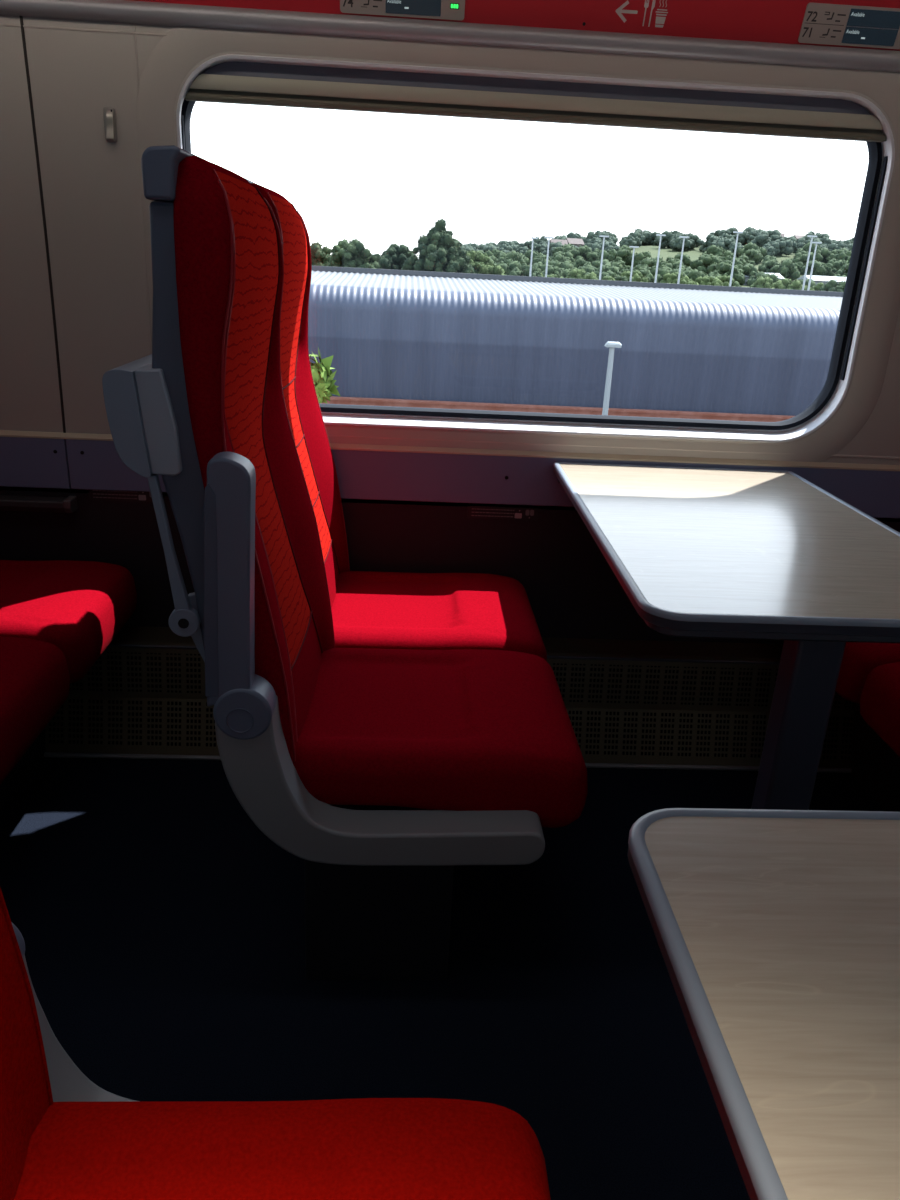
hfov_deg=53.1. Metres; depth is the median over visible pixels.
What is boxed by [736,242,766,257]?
tree
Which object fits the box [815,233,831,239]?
tree
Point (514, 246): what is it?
tree
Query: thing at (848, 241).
tree
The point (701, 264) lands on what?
tree
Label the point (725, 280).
tree
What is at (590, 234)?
tree
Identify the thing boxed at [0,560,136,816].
seat
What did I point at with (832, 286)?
tree
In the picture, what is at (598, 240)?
tree
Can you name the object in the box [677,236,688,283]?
floodlight mast
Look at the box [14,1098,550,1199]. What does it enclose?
seat cushion
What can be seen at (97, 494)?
print
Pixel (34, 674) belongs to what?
seat
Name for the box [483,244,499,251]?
tree
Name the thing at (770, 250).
tree
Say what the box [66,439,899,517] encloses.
trim
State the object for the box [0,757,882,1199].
floor
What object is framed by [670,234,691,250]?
tree
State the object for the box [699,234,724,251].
tree
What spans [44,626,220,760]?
floor vent
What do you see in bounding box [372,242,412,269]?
tree
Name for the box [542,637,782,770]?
floor vent
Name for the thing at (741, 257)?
tree
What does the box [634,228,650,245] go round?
tree
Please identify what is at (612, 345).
lamp post
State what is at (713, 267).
tree
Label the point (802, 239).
tree
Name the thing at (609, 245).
tree
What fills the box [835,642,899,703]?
seat cushion
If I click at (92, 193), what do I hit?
wall
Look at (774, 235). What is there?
tree
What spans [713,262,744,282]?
tree
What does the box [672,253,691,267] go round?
tree
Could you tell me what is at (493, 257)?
tree
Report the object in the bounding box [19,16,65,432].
trim
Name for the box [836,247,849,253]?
tree
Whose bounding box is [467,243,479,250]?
tree
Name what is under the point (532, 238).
floodlight mast
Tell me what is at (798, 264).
tree
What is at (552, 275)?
tree
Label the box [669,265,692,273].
tree
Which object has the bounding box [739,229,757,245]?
tree
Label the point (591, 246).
tree
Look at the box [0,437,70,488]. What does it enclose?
trim
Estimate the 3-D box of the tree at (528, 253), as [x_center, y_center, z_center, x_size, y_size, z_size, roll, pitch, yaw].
[32.070,-130.657,345.476,10.950,7.280,8.394,5,21,5]
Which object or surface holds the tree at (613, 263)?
on the hill
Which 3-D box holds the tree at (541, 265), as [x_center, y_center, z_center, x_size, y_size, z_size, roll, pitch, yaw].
[25.214,-89.203,245.738,8.804,6.692,8.934,9,22,16]
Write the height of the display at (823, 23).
0.065 m
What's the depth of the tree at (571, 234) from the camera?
480.59 m
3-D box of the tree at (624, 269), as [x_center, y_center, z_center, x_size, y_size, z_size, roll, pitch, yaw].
[49.934,-90.434,252.324,7.955,6.046,8.073,10,22,18]
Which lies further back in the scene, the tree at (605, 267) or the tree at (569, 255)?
the tree at (569, 255)
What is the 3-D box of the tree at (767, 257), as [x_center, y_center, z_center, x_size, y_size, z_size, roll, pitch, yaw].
[117.204,-123.205,331.132,8.471,7.347,11.051,2,21,-1]
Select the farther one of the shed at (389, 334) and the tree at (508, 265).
the tree at (508, 265)
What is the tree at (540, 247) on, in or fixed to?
on the hill
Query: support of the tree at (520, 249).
on the hill
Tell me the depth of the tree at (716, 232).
474.99 m
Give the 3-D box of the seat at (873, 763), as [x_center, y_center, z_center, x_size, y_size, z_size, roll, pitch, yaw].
[1.169,-0.135,1.983,0.691,1.261,0.436,2,21,-3]
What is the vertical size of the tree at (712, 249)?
8.583 m
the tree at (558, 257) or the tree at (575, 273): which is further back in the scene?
the tree at (558, 257)
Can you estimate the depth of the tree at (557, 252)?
342.20 m
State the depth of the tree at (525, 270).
144.69 m
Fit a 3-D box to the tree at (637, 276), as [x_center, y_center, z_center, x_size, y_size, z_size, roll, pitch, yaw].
[30.471,-52.741,150.352,5.888,4.797,5.561,17,25,32]
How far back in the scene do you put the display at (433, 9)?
1.76 m
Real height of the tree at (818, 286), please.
4.353 m
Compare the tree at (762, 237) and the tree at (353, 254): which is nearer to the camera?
the tree at (353, 254)
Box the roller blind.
[185,61,885,141]
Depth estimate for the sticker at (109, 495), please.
2.10 m
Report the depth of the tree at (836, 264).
333.71 m
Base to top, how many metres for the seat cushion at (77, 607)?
0.139 m
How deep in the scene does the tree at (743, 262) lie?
309.23 m
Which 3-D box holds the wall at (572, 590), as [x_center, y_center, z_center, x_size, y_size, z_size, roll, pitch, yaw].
[0.172,0.047,2.271,6.600,0.620,0.030,2,21,-3]
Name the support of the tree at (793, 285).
on the ground
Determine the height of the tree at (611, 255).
8.774 m
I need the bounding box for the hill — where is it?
[619,245,835,286]
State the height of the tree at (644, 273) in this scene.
4.884 m
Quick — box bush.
[309,348,339,403]
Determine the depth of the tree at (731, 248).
381.85 m
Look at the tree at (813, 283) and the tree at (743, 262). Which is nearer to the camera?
the tree at (813, 283)
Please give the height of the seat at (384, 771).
1.261 m
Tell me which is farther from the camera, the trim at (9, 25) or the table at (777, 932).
the trim at (9, 25)
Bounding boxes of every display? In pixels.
[340,0,464,19]
[798,2,899,48]
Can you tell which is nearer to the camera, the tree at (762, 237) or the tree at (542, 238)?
the tree at (762, 237)
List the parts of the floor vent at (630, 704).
rail, foot rail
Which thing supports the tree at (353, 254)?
on the ground
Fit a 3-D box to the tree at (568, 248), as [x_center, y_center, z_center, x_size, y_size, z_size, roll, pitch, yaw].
[47.472,-133.557,350.043,12.480,8.298,9.567,-2,21,-12]
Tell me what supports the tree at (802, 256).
on the hill
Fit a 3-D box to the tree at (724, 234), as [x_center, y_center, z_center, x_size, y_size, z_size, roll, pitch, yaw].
[129.881,-170.066,426.025,10.060,7.534,9.913,0,21,-9]
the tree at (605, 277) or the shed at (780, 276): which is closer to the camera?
the tree at (605, 277)
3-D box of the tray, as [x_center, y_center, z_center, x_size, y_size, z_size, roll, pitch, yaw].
[-0.391,-0.166,1.406,0.133,0.428,0.423,2,21,-3]
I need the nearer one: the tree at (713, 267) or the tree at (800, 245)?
the tree at (713, 267)
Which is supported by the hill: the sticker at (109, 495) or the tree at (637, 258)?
the tree at (637, 258)
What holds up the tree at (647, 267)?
on the hill
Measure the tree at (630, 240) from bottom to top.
7.368 m
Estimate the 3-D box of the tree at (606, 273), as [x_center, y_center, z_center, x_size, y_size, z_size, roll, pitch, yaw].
[42.239,-84.861,238.565,6.985,5.232,6.883,-3,22,-14]
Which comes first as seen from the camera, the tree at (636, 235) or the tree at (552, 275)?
the tree at (552, 275)
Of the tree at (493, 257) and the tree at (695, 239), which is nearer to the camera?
the tree at (493, 257)
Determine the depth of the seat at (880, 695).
1.74 m
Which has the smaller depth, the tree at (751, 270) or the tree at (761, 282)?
the tree at (761, 282)
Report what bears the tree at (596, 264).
on the hill
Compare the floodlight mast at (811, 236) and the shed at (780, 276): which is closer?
the floodlight mast at (811, 236)
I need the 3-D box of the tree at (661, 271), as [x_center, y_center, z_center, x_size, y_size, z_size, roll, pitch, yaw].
[55.288,-84.739,238.177,8.023,6.959,10.467,-6,23,-23]
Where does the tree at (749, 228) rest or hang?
on the hill
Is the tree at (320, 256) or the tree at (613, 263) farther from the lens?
the tree at (613, 263)
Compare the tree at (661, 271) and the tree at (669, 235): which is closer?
the tree at (661, 271)
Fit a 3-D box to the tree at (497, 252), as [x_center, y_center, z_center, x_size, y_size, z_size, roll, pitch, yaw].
[19.075,-125.520,334.384,11.415,8.633,11.428,0,21,-8]
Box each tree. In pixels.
[310,242,330,265]
[327,239,381,268]
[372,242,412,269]
[401,218,477,273]
[457,244,475,250]
[466,250,501,274]
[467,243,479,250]
[482,248,498,255]
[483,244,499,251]
[489,255,498,262]
[493,250,507,257]
[496,258,520,274]
[497,253,507,258]
[498,243,512,252]
[498,250,529,265]
[499,240,517,250]
[509,264,541,276]
[516,246,528,253]
[518,241,534,249]
[524,249,544,263]
[532,254,550,263]
[532,261,551,271]
[533,244,545,252]
[534,235,547,243]
[540,257,555,264]
[541,241,562,257]
[542,265,569,277]
[543,273,562,277]
[551,251,560,259]
[551,254,571,263]
[552,243,573,254]
[552,261,571,269]
[554,252,574,262]
[555,235,565,239]
[562,246,585,259]
[565,268,597,279]
[566,231,585,241]
[566,245,597,262]
[573,258,591,267]
[581,259,610,267]
[581,265,597,272]
[584,230,601,243]
[584,238,593,245]
[587,242,599,251]
[591,232,617,243]
[593,237,608,243]
[594,262,620,275]
[594,276,614,280]
[596,248,622,261]
[596,270,617,279]
[599,241,618,250]
[604,258,624,269]
[614,275,628,280]
[616,244,635,265]
[616,260,630,268]
[618,235,637,248]
[620,268,636,272]
[620,270,648,281]
[628,231,641,246]
[629,251,650,267]
[632,269,657,282]
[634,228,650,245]
[635,256,662,267]
[646,265,658,270]
[648,266,669,282]
[649,232,659,245]
[655,230,676,247]
[658,258,683,268]
[660,272,692,283]
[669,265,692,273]
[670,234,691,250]
[671,266,690,274]
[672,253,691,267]
[679,279,698,284]
[686,232,700,249]
[687,268,714,281]
[689,255,719,274]
[695,275,722,285]
[698,254,718,259]
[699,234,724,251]
[701,244,731,257]
[707,260,732,272]
[708,271,721,276]
[709,229,725,236]
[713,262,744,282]
[714,274,735,286]
[716,237,737,249]
[718,227,740,235]
[718,233,735,241]
[719,254,733,262]
[728,242,743,257]
[731,258,751,265]
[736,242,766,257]
[737,255,754,265]
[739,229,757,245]
[739,264,757,284]
[742,248,762,263]
[744,226,756,231]
[747,270,779,286]
[750,276,784,288]
[751,230,771,246]
[758,255,778,271]
[760,259,779,272]
[762,241,780,255]
[763,245,775,255]
[766,229,782,241]
[771,259,800,280]
[775,237,793,255]
[778,236,798,249]
[781,277,804,289]
[791,250,813,265]
[793,237,805,252]
[794,261,804,274]
[796,238,823,249]
[796,242,829,261]
[798,278,815,288]
[801,260,826,275]
[805,230,823,235]
[810,282,824,290]
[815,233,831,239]
[819,249,837,262]
[819,280,845,291]
[820,236,839,248]
[824,262,836,275]
[826,258,842,271]
[830,241,848,249]
[833,251,851,260]
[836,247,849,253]
[836,264,848,275]
[839,239,852,244]
[841,256,850,266]
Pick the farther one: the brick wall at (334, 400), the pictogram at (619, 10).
the brick wall at (334, 400)
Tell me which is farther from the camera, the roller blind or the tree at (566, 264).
the tree at (566, 264)
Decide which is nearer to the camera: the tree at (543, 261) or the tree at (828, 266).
the tree at (543, 261)
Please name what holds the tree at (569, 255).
on the hill
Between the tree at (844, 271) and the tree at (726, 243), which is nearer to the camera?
the tree at (844, 271)
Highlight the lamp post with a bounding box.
[602,341,621,414]
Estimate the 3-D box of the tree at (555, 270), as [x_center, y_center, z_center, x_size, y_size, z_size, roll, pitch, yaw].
[18.473,-56.519,158.559,5.626,4.853,5.957,16,25,31]
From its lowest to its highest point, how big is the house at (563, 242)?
7.400 m
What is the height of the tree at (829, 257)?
6.634 m
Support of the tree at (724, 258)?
on the hill
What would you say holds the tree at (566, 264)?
on the hill
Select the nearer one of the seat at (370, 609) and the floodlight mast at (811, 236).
the seat at (370, 609)
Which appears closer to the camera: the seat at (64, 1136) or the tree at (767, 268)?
the seat at (64, 1136)
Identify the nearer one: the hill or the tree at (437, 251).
the tree at (437, 251)
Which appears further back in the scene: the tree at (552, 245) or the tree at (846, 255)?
the tree at (552, 245)
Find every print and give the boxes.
[93,490,136,498]
[471,508,513,516]
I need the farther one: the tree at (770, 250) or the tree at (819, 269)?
the tree at (770, 250)
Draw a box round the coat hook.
[103,107,116,141]
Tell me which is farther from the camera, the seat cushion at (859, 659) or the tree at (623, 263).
the tree at (623, 263)
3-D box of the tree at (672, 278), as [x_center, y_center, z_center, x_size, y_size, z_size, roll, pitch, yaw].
[37.931,-52.610,150.957,5.922,4.824,5.593,5,21,6]
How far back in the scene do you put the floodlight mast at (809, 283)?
142.83 m
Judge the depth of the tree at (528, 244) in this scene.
461.73 m
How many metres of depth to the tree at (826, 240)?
418.77 m
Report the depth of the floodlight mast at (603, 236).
141.16 m
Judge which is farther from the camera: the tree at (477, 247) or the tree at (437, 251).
the tree at (477, 247)
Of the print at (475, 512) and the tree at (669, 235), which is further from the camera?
the tree at (669, 235)
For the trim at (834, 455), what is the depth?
2.11 m
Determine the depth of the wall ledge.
2.06 m
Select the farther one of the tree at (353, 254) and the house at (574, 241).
the house at (574, 241)
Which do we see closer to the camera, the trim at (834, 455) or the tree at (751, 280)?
the trim at (834, 455)
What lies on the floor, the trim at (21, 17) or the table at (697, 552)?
the table at (697, 552)
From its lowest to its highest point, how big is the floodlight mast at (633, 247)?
8.920 m
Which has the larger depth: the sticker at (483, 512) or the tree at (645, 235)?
the tree at (645, 235)
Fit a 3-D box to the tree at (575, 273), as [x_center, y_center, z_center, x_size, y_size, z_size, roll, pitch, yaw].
[21.289,-51.881,147.045,5.771,4.701,5.450,-12,25,-34]
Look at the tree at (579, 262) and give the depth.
312.84 m
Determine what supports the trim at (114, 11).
attached to the wall at (92, 193)
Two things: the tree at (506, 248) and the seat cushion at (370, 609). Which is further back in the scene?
the tree at (506, 248)
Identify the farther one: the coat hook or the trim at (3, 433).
the trim at (3, 433)
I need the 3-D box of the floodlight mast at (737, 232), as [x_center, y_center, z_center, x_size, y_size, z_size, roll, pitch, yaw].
[44.776,-52.089,142.804,1.400,11.820,0.400,2,21,-3]
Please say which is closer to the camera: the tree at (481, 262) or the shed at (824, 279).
the tree at (481, 262)
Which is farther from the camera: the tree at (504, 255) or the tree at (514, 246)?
the tree at (514, 246)
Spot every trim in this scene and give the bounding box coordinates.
[0,0,899,71]
[0,23,807,75]
[0,430,899,470]
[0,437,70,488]
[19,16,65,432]
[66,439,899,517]
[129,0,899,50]
[133,23,151,354]
[327,435,899,459]
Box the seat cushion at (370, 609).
[331,571,546,660]
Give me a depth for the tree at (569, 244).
363.48 m
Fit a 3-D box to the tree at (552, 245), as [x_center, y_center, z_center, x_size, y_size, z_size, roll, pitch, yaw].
[44.382,-147.340,380.751,9.838,8.533,12.835,-10,24,-30]
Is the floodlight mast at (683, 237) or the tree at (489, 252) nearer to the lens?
the floodlight mast at (683, 237)
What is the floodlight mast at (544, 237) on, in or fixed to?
on the ground
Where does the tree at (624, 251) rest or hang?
on the hill
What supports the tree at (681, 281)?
on the ground
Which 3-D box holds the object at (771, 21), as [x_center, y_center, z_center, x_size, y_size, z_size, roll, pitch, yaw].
[0.249,-1.175,1.544,6.600,0.252,0.500,2,21,-3]
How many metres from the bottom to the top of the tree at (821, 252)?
9.083 m
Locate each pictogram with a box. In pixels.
[615,0,637,22]
[642,0,667,27]
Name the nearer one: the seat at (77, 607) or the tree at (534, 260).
the seat at (77, 607)
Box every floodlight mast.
[528,237,537,275]
[544,237,553,276]
[599,235,608,279]
[629,246,638,280]
[654,234,665,282]
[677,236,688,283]
[729,231,742,285]
[802,235,816,289]
[807,242,821,289]
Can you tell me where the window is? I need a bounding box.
[136,26,899,461]
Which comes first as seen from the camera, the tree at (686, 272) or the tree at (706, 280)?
the tree at (706, 280)
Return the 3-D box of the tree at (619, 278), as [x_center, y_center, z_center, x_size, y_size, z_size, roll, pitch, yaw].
[27.788,-51.731,148.907,4.581,3.951,4.851,13,23,25]
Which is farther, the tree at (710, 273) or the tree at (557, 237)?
the tree at (557, 237)
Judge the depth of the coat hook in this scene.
1.82 m
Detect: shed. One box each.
[308,266,843,415]
[744,273,784,284]
[798,275,846,283]
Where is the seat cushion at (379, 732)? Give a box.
[293,648,587,827]
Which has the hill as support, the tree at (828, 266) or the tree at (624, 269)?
the tree at (828, 266)
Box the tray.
[102,354,204,661]
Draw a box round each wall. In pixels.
[0,15,899,521]
[0,486,899,643]
[322,396,793,421]
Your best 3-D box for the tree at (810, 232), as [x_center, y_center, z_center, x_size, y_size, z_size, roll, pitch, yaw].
[190.193,-189.055,474.023,14.070,10.629,14.054,-13,26,-35]
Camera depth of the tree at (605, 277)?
143.63 m
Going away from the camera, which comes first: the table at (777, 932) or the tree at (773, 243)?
the table at (777, 932)
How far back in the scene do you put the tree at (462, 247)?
384.56 m
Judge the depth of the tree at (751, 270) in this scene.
285.50 m
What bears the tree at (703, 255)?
on the hill
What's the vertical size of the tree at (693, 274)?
6.840 m
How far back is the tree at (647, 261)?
296.95 m
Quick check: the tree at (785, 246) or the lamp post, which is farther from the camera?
the tree at (785, 246)
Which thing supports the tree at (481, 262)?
on the ground
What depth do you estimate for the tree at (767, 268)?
317.07 m
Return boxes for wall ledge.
[0,495,77,512]
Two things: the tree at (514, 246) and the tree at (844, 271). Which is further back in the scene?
the tree at (514, 246)
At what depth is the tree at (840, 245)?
395.32 m
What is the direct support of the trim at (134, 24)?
attached to the wall at (92, 193)
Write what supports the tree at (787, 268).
on the hill
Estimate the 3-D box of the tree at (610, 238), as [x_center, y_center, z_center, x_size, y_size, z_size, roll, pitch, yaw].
[75.511,-174.276,437.490,13.504,8.978,10.351,-11,25,-32]
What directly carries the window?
in the wall at (92, 193)
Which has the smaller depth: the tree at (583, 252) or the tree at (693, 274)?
the tree at (693, 274)
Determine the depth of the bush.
8.31 m
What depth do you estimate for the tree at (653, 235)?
470.03 m
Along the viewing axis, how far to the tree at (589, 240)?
438.97 m
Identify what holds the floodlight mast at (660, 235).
on the ground
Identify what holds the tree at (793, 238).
on the hill
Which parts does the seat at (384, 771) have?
armrest, backrest, panel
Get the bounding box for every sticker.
[88,489,162,501]
[467,506,538,519]
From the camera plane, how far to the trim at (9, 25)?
1.77 m
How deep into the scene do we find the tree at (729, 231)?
452.68 m
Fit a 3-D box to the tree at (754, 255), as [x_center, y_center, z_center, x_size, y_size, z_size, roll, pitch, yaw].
[122.222,-138.270,362.276,8.738,6.641,8.867,21,27,40]
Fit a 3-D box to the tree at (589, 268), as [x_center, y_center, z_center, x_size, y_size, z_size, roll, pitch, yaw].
[39.520,-91.221,252.894,8.236,6.169,8.116,-15,27,-39]
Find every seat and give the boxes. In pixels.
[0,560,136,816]
[0,637,69,784]
[0,887,550,1199]
[102,145,587,979]
[245,178,546,660]
[835,642,899,811]
[860,662,899,756]
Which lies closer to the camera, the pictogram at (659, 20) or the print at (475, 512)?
the pictogram at (659, 20)
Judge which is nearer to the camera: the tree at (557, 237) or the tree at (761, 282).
the tree at (761, 282)
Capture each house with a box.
[549,239,567,245]
[566,238,583,246]
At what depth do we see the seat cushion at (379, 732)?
1.42 m
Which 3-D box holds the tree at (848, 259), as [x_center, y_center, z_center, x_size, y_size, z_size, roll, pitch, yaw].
[150.853,-124.421,334.267,11.602,7.714,8.894,-4,22,-16]
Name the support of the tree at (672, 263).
on the hill
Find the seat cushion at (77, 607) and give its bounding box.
[0,560,136,683]
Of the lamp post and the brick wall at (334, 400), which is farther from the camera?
the brick wall at (334, 400)
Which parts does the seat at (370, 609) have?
backrest, panel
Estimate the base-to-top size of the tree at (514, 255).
8.325 m
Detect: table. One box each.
[553,462,899,809]
[627,808,899,1199]
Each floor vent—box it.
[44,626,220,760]
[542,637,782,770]

